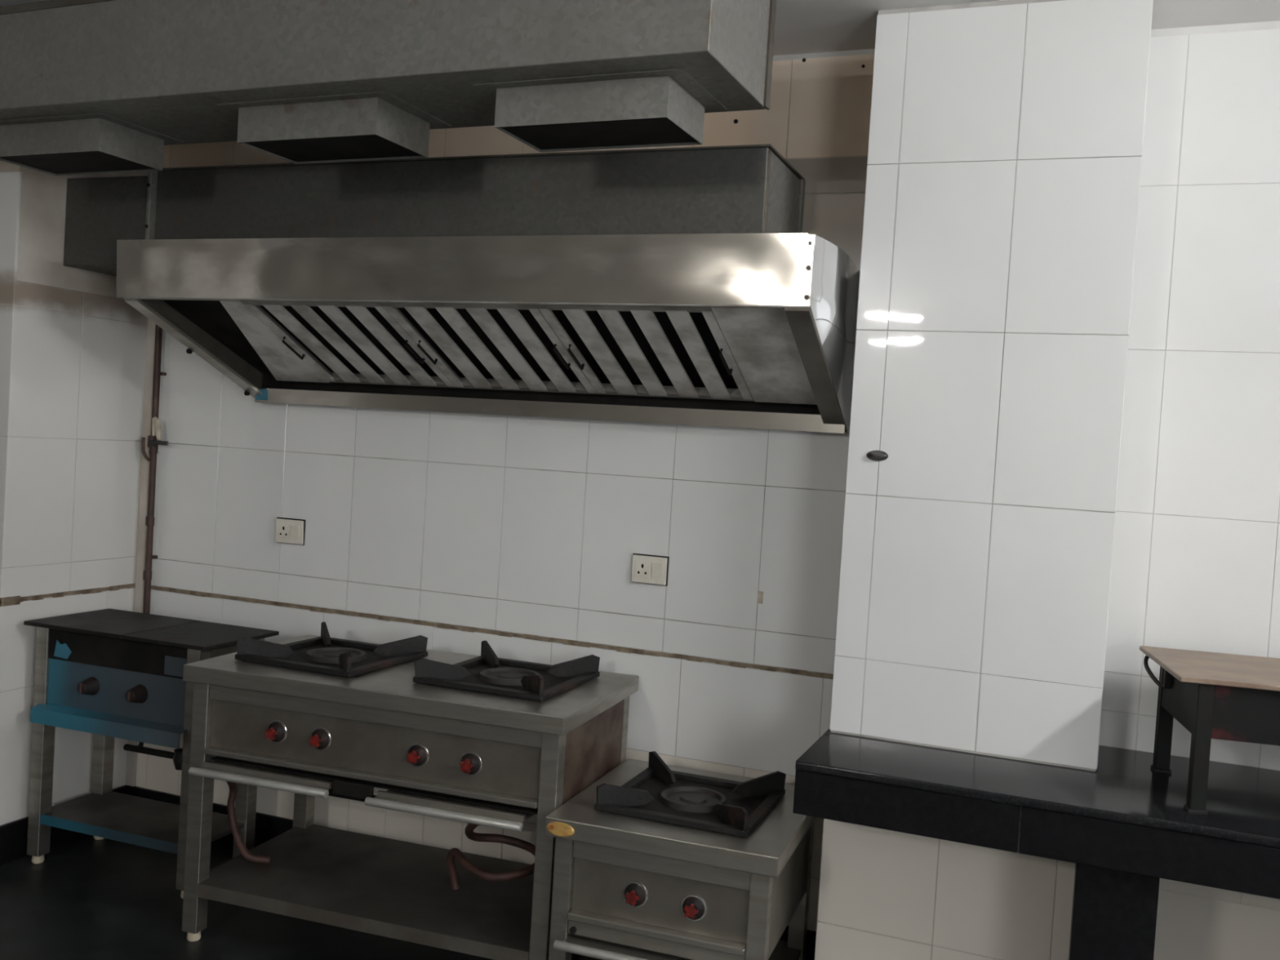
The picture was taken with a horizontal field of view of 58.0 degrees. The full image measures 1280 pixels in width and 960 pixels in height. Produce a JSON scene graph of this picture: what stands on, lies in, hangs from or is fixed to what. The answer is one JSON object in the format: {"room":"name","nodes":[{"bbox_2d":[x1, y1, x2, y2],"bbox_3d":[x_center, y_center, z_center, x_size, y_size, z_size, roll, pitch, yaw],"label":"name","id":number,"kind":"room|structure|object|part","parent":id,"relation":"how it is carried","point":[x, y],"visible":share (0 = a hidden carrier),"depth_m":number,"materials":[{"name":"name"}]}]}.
{"room":"commercial kitchen","nodes":[
{"label":"commercial kitchen","id":0,"kind":"room"},
{"bbox_2d":[0,160,148,825],"bbox_3d":[-2.995,-0.134,4.596,2.032,2.822,0.606,4,2,21],"label":"wall","id":1,"kind":"structure","parent":0,"point":[73,352],"depth_m":4.12,"materials":[{"name":"tile"}]},
{"bbox_2d":[0,785,126,866],"bbox_3d":[-2.134,1.273,4.262,0.014,0.140,0.593,4,2,21],"label":"baseboard","id":2,"kind":"structure","parent":1,"relation":"attached to","point":[13,835],"depth_m":4.09,"materials":[{"name":"black tile"}]},
{"bbox_2d":[0,834,582,959],"bbox_3d":[-1.557,1.518,1.065,7.500,0.080,6.450,4,2,21],"label":"floor","id":3,"kind":"structure","parent":0,"point":[89,898],"depth_m":3.65,"materials":[{"name":"black stone"}]},
{"bbox_2d":[23,608,279,898],"bbox_3d":[-1.734,0.942,4.061,0.771,0.861,0.385,4,2,20],"label":"range","id":4,"kind":"object","parent":3,"relation":"on","point":[108,674],"visible":0.87,"depth_m":3.97,"materials":[{"name":"metal"}]},
{"bbox_3d":[-2.100,0.912,4.063,0.052,0.816,0.052,4,2,20],"label":"leg","id":5,"kind":"part","parent":4,"relation":"part of","materials":[{"name":"silver metal"}]},
{"bbox_3d":[-1.890,0.708,3.943,0.064,0.064,0.050,4,2,20],"label":"knob","id":6,"kind":"part","parent":4,"relation":"part of","materials":[{"name":"black plastic"}]},
{"bbox_3d":[-2.006,0.909,4.327,0.052,0.816,0.052,4,2,20],"label":"leg","id":7,"kind":"part","parent":4,"relation":"part of","materials":[{"name":"silver metal"}]},
{"bbox_3d":[-1.868,0.508,4.105,0.430,0.014,0.385,4,2,20],"label":"griddle plate","id":8,"kind":"part","parent":4,"relation":"part of","materials":[{"name":"metal"}]},
{"bbox_3d":[-1.785,0.721,3.935,0.599,0.158,0.006,4,2,20],"label":"panel","id":9,"kind":"part","parent":4,"relation":"part of","materials":[{"name":"blue metal"}]},
{"bbox_3d":[-1.695,0.722,3.873,0.064,0.064,0.050,4,2,20],"label":"knob","id":10,"kind":"part","parent":4,"relation":"part of","materials":[{"name":"black plastic"}]},
{"bbox_2d":[44,791,244,843],"bbox_3d":[-1.763,1.201,4.094,0.688,0.014,0.323,4,2,20],"label":"shelf","id":11,"kind":"object","parent":4,"relation":"attached to","point":[109,815],"depth_m":4.06,"materials":[{"name":"silver metal"}]},
{"bbox_3d":[-1.487,0.956,3.843,0.052,0.816,0.052,4,2,20],"label":"leg","id":12,"kind":"part","parent":4,"relation":"part of","materials":[{"name":"silver metal"}]},
{"bbox_3d":[-1.505,0.534,3.975,0.340,0.014,0.385,4,2,20],"label":"griddle plate","id":13,"kind":"part","parent":4,"relation":"part of","materials":[{"name":"metal"}]},
{"bbox_3d":[-1.403,0.708,3.959,0.003,0.315,0.226,4,2,20],"label":"panel","id":14,"kind":"part","parent":4,"relation":"part of","materials":[{"name":"metal"}]},
{"bbox_3d":[-1.393,0.954,4.107,0.052,0.816,0.052,4,2,20],"label":"leg","id":15,"kind":"part","parent":4,"relation":"part of","materials":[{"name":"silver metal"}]},
{"bbox_2d":[182,634,638,959],"bbox_3d":[-0.720,1.011,3.610,1.237,0.874,0.679,4,2,18],"label":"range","id":16,"kind":"object","parent":3,"relation":"on","point":[476,757],"visible":0.94,"depth_m":3.40,"materials":[{"name":"silver metal"}]},
{"bbox_3d":[-1.346,0.996,3.535,0.052,0.773,0.052,4,2,18],"label":"leg","id":17,"kind":"part","parent":16,"relation":"part of","materials":[{"name":"silver metal"}]},
{"bbox_2d":[226,781,271,863],"bbox_3d":[-1.238,1.072,3.636,0.142,0.315,0.129,3,2,-9],"label":"gas hose","id":18,"kind":"object","parent":16,"relation":"on","point":[239,842],"visible":0.79,"depth_m":3.67,"materials":[{"name":"brown rubber"}]},
{"bbox_3d":[-1.085,0.751,3.443,0.072,0.072,0.004,4,2,18],"label":"knob","id":19,"kind":"part","parent":16,"relation":"part of","materials":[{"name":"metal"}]},
{"bbox_3d":[-1.176,0.990,4.071,0.052,0.773,0.052,4,2,18],"label":"leg","id":20,"kind":"part","parent":16,"relation":"part of","materials":[{"name":"silver metal"}]},
{"bbox_3d":[-0.942,0.763,3.397,0.072,0.072,0.004,4,2,18],"label":"knob","id":21,"kind":"part","parent":16,"relation":"part of","materials":[{"name":"red plastic"}]},
{"bbox_2d":[234,622,427,677],"bbox_3d":[-0.980,0.536,3.706,0.430,0.070,0.430,4,2,22],"label":"support","id":22,"kind":"object","parent":16,"relation":"on","point":[251,650],"visible":0.99,"depth_m":3.63,"materials":[{"name":"metal"}]},
{"bbox_3d":[-1.175,0.525,3.624,0.174,0.066,0.011,3,2,-23],"label":"arm","id":23,"kind":"part","parent":22,"relation":"part of","materials":[{"name":"metal"}]},
{"bbox_3d":[-1.062,0.523,3.901,0.011,0.066,0.174,3,2,-23],"label":"arm","id":24,"kind":"part","parent":22,"relation":"part of","materials":[{"name":"metal"}]},
{"bbox_3d":[-0.898,0.545,3.511,0.011,0.066,0.174,3,2,-23],"label":"arm","id":25,"kind":"part","parent":22,"relation":"part of","materials":[{"name":"metal"}]},
{"bbox_3d":[-0.785,0.543,3.788,0.174,0.066,0.011,3,2,-23],"label":"arm","id":26,"kind":"part","parent":22,"relation":"part of","materials":[{"name":"metal"}]},
{"bbox_2d":[200,824,533,951],"bbox_3d":[-0.731,1.269,3.635,1.175,0.016,0.605,4,2,18],"label":"shelf","id":27,"kind":"object","parent":16,"relation":"attached to","point":[388,886],"depth_m":3.54,"materials":[{"name":"silver metal"}]},
{"bbox_3d":[-0.787,0.774,3.353,1.090,0.148,0.006,4,2,18],"label":"panel","id":28,"kind":"part","parent":16,"relation":"part of","materials":[{"name":"silver metal"}]},
{"bbox_3d":[-0.785,0.674,3.339,1.090,0.051,0.010,4,2,18],"label":"fascia rail","id":29,"kind":"part","parent":16,"relation":"part of","materials":[{"name":"silver metal"}]},
{"bbox_2d":[182,634,638,735],"bbox_3d":[-0.692,0.620,3.609,1.237,0.050,0.655,4,2,18],"label":"countertop","id":30,"kind":"structure","parent":16,"relation":"on","point":[393,688],"depth_m":3.35,"materials":[{"name":"silver metal"}]},
{"bbox_3d":[-0.637,0.787,3.300,0.072,0.072,0.004,4,2,18],"label":"knob","id":31,"kind":"part","parent":16,"relation":"part of","materials":[{"name":"red plastic"}]},
{"bbox_3d":[-0.478,0.799,3.250,0.072,0.072,0.004,4,2,18],"label":"knob","id":32,"kind":"part","parent":16,"relation":"part of","materials":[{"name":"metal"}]},
{"bbox_2d":[446,822,535,889],"bbox_3d":[-0.426,1.119,3.477,0.260,0.304,0.265,3,2,-24],"label":"gas hose","id":33,"kind":"object","parent":16,"relation":"on","point":[470,834],"visible":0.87,"depth_m":3.47,"materials":[{"name":"brown rubber"}]},
{"bbox_2d":[413,640,599,701],"bbox_3d":[-0.399,0.577,3.541,0.425,0.070,0.425,4,2,21],"label":"support","id":34,"kind":"object","parent":16,"relation":"on","point":[429,672],"visible":0.98,"depth_m":3.45,"materials":[{"name":"metal"}]},
{"bbox_3d":[-0.589,0.566,3.455,0.172,0.066,0.011,3,2,-24],"label":"arm","id":35,"kind":"part","parent":34,"relation":"part of","materials":[{"name":"metal"}]},
{"bbox_3d":[-0.485,0.563,3.732,0.011,0.066,0.172,3,2,-24],"label":"arm","id":36,"kind":"part","parent":34,"relation":"part of","materials":[{"name":"metal"}]},
{"bbox_3d":[-0.313,0.586,3.351,0.011,0.066,0.172,3,2,-24],"label":"arm","id":37,"kind":"part","parent":34,"relation":"part of","materials":[{"name":"metal"}]},
{"bbox_3d":[-0.208,0.584,3.627,0.172,0.066,0.011,3,2,-24],"label":"arm","id":38,"kind":"part","parent":34,"relation":"part of","materials":[{"name":"metal"}]},
{"bbox_3d":[-0.259,1.073,3.190,0.052,0.773,0.052,4,2,18],"label":"leg","id":39,"kind":"part","parent":16,"relation":"part of","materials":[{"name":"silver metal"}]},
{"bbox_3d":[-0.136,0.799,3.443,0.005,0.228,0.507,4,2,18],"label":"panel","id":40,"kind":"part","parent":16,"relation":"part of","materials":[{"name":"silver metal"}]},
{"bbox_3d":[-0.088,1.066,3.725,0.052,0.773,0.052,4,2,18],"label":"leg","id":41,"kind":"part","parent":16,"relation":"part of","materials":[{"name":"silver metal"}]},
{"bbox_2d":[544,758,816,959],"bbox_3d":[0.132,1.202,3.279,0.633,0.616,0.681,4,2,19],"label":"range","id":42,"kind":"object","parent":3,"relation":"on","point":[625,887],"visible":0.96,"depth_m":3.03,"materials":[{"name":"silver metal"}]},
{"bbox_3d":[-0.211,1.208,3.113,0.048,0.513,0.048,4,2,19],"label":"leg","id":43,"kind":"part","parent":42,"relation":"part of","materials":[{"name":"silver metal"}]},
{"bbox_3d":[-0.013,1.092,3.039,0.072,0.072,0.004,4,2,19],"label":"knob","id":44,"kind":"part","parent":42,"relation":"part of","materials":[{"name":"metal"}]},
{"bbox_3d":[0.050,1.096,3.022,0.487,0.144,0.006,4,2,19],"label":"panel","id":45,"kind":"part","parent":42,"relation":"part of","materials":[{"name":"silver metal"}]},
{"bbox_3d":[0.052,0.998,3.008,0.487,0.054,0.010,4,2,19],"label":"fascia rail","id":46,"kind":"part","parent":42,"relation":"part of","materials":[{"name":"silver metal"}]},
{"bbox_2d":[544,758,816,877],"bbox_3d":[0.152,0.941,3.283,0.633,0.052,0.655,4,2,19],"label":"countertop","id":47,"kind":"structure","parent":42,"relation":"on","point":[767,849],"depth_m":3.03,"materials":[{"name":"silver metal"}]},
{"bbox_2d":[577,939,800,959],"bbox_3d":[0.125,1.397,3.300,0.573,0.015,0.609,4,2,19],"label":"shelf","id":48,"kind":"object","parent":42,"relation":"attached to","point":[784,950],"depth_m":3.43,"materials":[{"name":"silver metal"}]},
{"bbox_2d":[594,751,786,837],"bbox_3d":[0.153,0.877,3.269,0.430,0.070,0.430,4,2,21],"label":"support","id":49,"kind":"object","parent":42,"relation":"on","point":[615,799],"visible":1,"depth_m":3.18,"materials":[{"name":"metal"}]},
{"bbox_3d":[-0.039,0.866,3.182,0.174,0.066,0.011,3,2,-24],"label":"arm","id":50,"kind":"part","parent":49,"relation":"part of","materials":[{"name":"metal"}]},
{"bbox_3d":[0.067,0.864,3.462,0.011,0.066,0.174,3,2,-24],"label":"arm","id":51,"kind":"part","parent":49,"relation":"part of","materials":[{"name":"metal"}]},
{"bbox_3d":[0.240,0.886,3.077,0.011,0.066,0.174,3,2,-24],"label":"arm","id":52,"kind":"part","parent":49,"relation":"part of","materials":[{"name":"metal"}]},
{"bbox_3d":[0.346,0.884,3.357,0.174,0.066,0.011,3,2,-24],"label":"arm","id":53,"kind":"part","parent":49,"relation":"part of","materials":[{"name":"metal"}]},
{"bbox_3d":[0.139,1.108,2.987,0.072,0.072,0.004,4,2,19],"label":"knob","id":54,"kind":"part","parent":42,"relation":"part of","materials":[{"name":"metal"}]},
{"bbox_3d":[0.295,1.244,2.938,0.048,0.513,0.048,4,2,19],"label":"leg","id":55,"kind":"part","parent":42,"relation":"part of","materials":[{"name":"silver metal"}]},
{"bbox_3d":[0.417,1.109,3.197,0.003,0.243,0.523,4,2,19],"label":"panel","id":56,"kind":"part","parent":42,"relation":"part of","materials":[{"name":"silver metal"}]},
{"bbox_3d":[0.483,1.239,3.479,0.048,0.513,0.048,4,2,19],"label":"leg","id":57,"kind":"part","parent":42,"relation":"part of","materials":[{"name":"silver metal"}]},
{"bbox_2d":[792,728,1279,959],"bbox_3d":[1.674,1.203,2.739,2.559,0.835,0.663,4,2,21],"label":"countertop","id":58,"kind":"structure","parent":3,"relation":"on","point":[1125,825],"depth_m":2.71,"materials":[{"name":"black stone"}]},
{"bbox_3d":[1.133,1.180,2.797,0.176,0.812,0.327,4,2,21],"label":"support panel","id":59,"kind":"part","parent":58,"relation":"part of","materials":[{"name":"black stone"}]},
{"bbox_2d":[1139,645,1279,814],"bbox_3d":[1.578,0.621,2.795,0.625,0.311,0.455,4,2,12],"label":"table","id":60,"kind":"object","parent":58,"relation":"on","point":[1233,697],"visible":1,"depth_m":2.64,"materials":[{"name":"dark painted iron"},{"name":"red iron"},{"name":"wood"}]},
{"bbox_3d":[1.335,0.491,2.975,0.033,0.069,0.168,4,2,7],"label":"handle","id":61,"kind":"part","parent":60,"relation":"part of","materials":[{"name":"metal"}]},
{"bbox_3d":[1.365,0.604,3.000,0.034,0.290,0.034,4,2,12],"label":"leg","id":62,"kind":"part","parent":60,"relation":"part of","materials":[{"name":"paint"}]},
{"bbox_3d":[1.321,0.524,2.827,0.006,0.125,0.350,4,2,12],"label":"panel","id":63,"kind":"part","parent":60,"relation":"part of","materials":[{"name":"paint"}]},
{"bbox_3d":[1.289,0.610,2.653,0.034,0.290,0.034,4,2,12],"label":"leg","id":64,"kind":"part","parent":60,"relation":"part of","materials":[{"name":"paint"}]},
{"bbox_3d":[1.587,0.472,2.790,0.625,0.012,0.455,4,2,12],"label":"plate","id":65,"kind":"part","parent":60,"relation":"part of","materials":[{"name":"beige wood"}]},
{"bbox_3d":[1.541,0.545,2.592,0.480,0.125,0.006,4,2,12],"label":"panel","id":66,"kind":"part","parent":60,"relation":"part of","materials":[{"name":"black metal"}]},
{"bbox_2d":[0,0,1279,55],"bbox_3d":[-1.381,-1.388,0.975,7.500,0.100,6.450,4,2,21],"label":"ceiling","id":67,"kind":"structure","parent":0,"point":[802,26],"depth_m":3.15,"materials":[{"name":"paint"}]},
{"bbox_2d":[0,0,776,175],"bbox_3d":[-1.525,-1.187,3.416,3.856,0.469,0.438,4,2,23],"label":"duct","id":68,"kind":"object","parent":67,"relation":"hanging from","point":[87,86],"visible":1,"depth_m":2.93,"materials":[{"name":"silver metal"}]},
{"bbox_2d":[134,28,1279,959],"bbox_3d":[0.530,0.111,3.616,5.472,2.822,0.154,4,2,21],"label":"wall","id":69,"kind":"structure","parent":0,"point":[521,535],"depth_m":3.63,"materials":[{"name":"tile"}]},
{"bbox_2d":[125,318,155,786],"bbox_3d":[-1.944,0.224,4.507,0.042,1.960,0.011,4,2,21],"label":"pipe","id":70,"kind":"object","parent":69,"relation":"attached to","point":[148,399],"depth_m":4.50,"materials":[{"name":"paint"}]},
{"bbox_2d":[141,324,168,613],"bbox_3d":[-1.857,-0.012,4.444,0.126,1.485,0.057,4,2,21],"label":"gas pipe","id":71,"kind":"object","parent":69,"relation":"attached to","point":[153,443],"visible":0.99,"depth_m":4.44,"materials":[{"name":"black metal"}]},
{"bbox_2d":[151,417,162,440],"bbox_3d":[-1.851,-0.196,4.419,0.048,0.091,0.025,4,2,21],"label":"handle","id":72,"kind":"object","parent":71,"relation":"attached to","point":[156,425],"visible":1,"depth_m":4.41,"materials":[{"name":"beige plastic"}]},
{"bbox_3d":[-1.844,-0.143,4.416,0.100,0.016,0.008,4,2,21],"label":"valve lever","id":73,"kind":"part","parent":71,"relation":"part of","materials":[{"name":"black plastic"}]},
{"bbox_2d":[275,516,305,545],"bbox_3d":[-1.288,0.189,4.243,0.124,0.095,0.023,4,2,20],"label":"socket","id":74,"kind":"object","parent":69,"relation":"attached to","point":[288,531],"visible":1,"depth_m":4.24,"materials":[{"name":"beige plastic"}]},
{"bbox_2d":[290,524,299,539],"bbox_3d":[-1.264,0.192,4.227,0.036,0.052,0.006,4,5,20],"label":"rocker switch","id":75,"kind":"object","parent":74,"relation":"attached to","point":[295,529],"depth_m":4.23,"materials":[{"name":"beige plastic"}]},
{"bbox_2d":[125,785,816,959],"bbox_3d":[-0.718,1.366,4.033,2.820,0.140,0.014,4,2,21],"label":"baseboard","id":76,"kind":"structure","parent":69,"relation":"attached to","point":[268,827],"depth_m":4.30,"materials":[{"name":"black stone"}]},
{"bbox_2d":[115,233,859,434],"bbox_3d":[-0.525,-0.460,3.622,2.336,0.492,0.605,4,2,21],"label":"extractor hood","id":77,"kind":"object","parent":69,"relation":"attached to","point":[740,331],"visible":1,"depth_m":3.48,"materials":[{"name":"metal"}]},
{"bbox_3d":[-1.298,-0.469,3.924,0.230,0.234,0.496,4,2,21],"label":"blank panel","id":78,"kind":"part","parent":77,"relation":"part of","materials":[{"name":"metal"}]},
{"bbox_3d":[-1.165,-0.443,3.884,0.009,0.069,0.117,4,2,21],"label":"lift handle","id":79,"kind":"part","parent":77,"relation":"part of","materials":[{"name":"metal"}]},
{"bbox_3d":[-0.724,-0.410,3.711,0.009,0.069,0.117,4,2,21],"label":"lift handle","id":80,"kind":"part","parent":77,"relation":"part of","materials":[{"name":"metal"}]},
{"bbox_3d":[-0.679,-0.407,3.693,0.009,0.069,0.117,4,2,21],"label":"lift handle","id":81,"kind":"part","parent":77,"relation":"part of","materials":[{"name":"metal"}]},
{"bbox_2d":[63,143,805,275],"bbox_3d":[-0.776,-0.844,3.809,2.573,0.336,0.432,4,2,21],"label":"duct","id":82,"kind":"object","parent":77,"relation":"on","point":[750,188],"visible":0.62,"depth_m":3.53,"materials":[{"name":"silver metal"}]},
{"bbox_3d":[-0.635,-0.612,3.349,2.310,0.185,0.019,4,2,21],"label":"panel","id":83,"kind":"part","parent":77,"relation":"part of","materials":[{"name":"metal"}]},
{"bbox_3d":[-0.238,-0.375,3.520,0.009,0.069,0.117,4,2,21],"label":"lift handle","id":84,"kind":"part","parent":77,"relation":"part of","materials":[{"name":"metal"}]},
{"bbox_3d":[-0.193,-0.372,3.502,0.009,0.069,0.117,4,2,21],"label":"lift handle","id":85,"kind":"part","parent":77,"relation":"part of","materials":[{"name":"metal"}]},
{"bbox_3d":[0.248,-0.340,3.329,0.009,0.069,0.117,4,2,21],"label":"lift handle","id":86,"kind":"part","parent":77,"relation":"part of","materials":[{"name":"metal"}]},
{"bbox_3d":[0.377,-0.348,3.264,0.233,0.236,0.501,4,2,21],"label":"blank panel","id":87,"kind":"part","parent":77,"relation":"part of","materials":[{"name":"metal"}]},
{"bbox_2d":[631,553,669,586],"bbox_3d":[0.030,0.290,3.725,0.124,0.095,0.020,4,2,21],"label":"socket","id":88,"kind":"object","parent":69,"relation":"attached to","point":[647,569],"visible":1,"depth_m":3.72,"materials":[{"name":"beige plastic"}]},
{"bbox_2d":[651,562,662,579],"bbox_3d":[0.054,0.292,3.709,0.036,0.052,0.006,4,2,21],"label":"rocker switch","id":89,"kind":"object","parent":88,"relation":"attached to","point":[656,567],"depth_m":3.71,"materials":[{"name":"beige plastic"}]},
{"bbox_2d":[773,48,875,61],"bbox_3d":[-0.551,-1.374,3.947,2.820,0.012,0.014,4,2,21],"label":"trim","id":90,"kind":"structure","parent":69,"relation":"attached to","point":[784,57],"depth_m":3.51,"materials":[{"name":"white paint"}]},
{"bbox_2d":[1151,20,1279,37],"bbox_3d":[2.265,-1.166,2.840,1.858,0.016,0.018,4,2,21],"label":"trim","id":91,"kind":"structure","parent":69,"relation":"attached to","point":[1268,24],"depth_m":3.12,"materials":[{"name":"white paint"}]},
{"bbox_2d":[814,0,1153,959],"bbox_3d":[0.940,0.148,3.211,0.696,2.822,0.311,4,2,21],"label":"wall pillar","id":92,"kind":"structure","parent":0,"point":[1006,139],"depth_m":3.05,"materials":[{"name":"tile"}]},
{"bbox_2d":[866,450,888,461],"bbox_3d":[0.647,-0.066,3.152,0.060,0.030,0.012,4,2,21],"label":"plug","id":93,"kind":"object","parent":92,"relation":"attached to","point":[876,455],"visible":1,"depth_m":3.15,"materials":[{"name":"black metal"}]}
]}

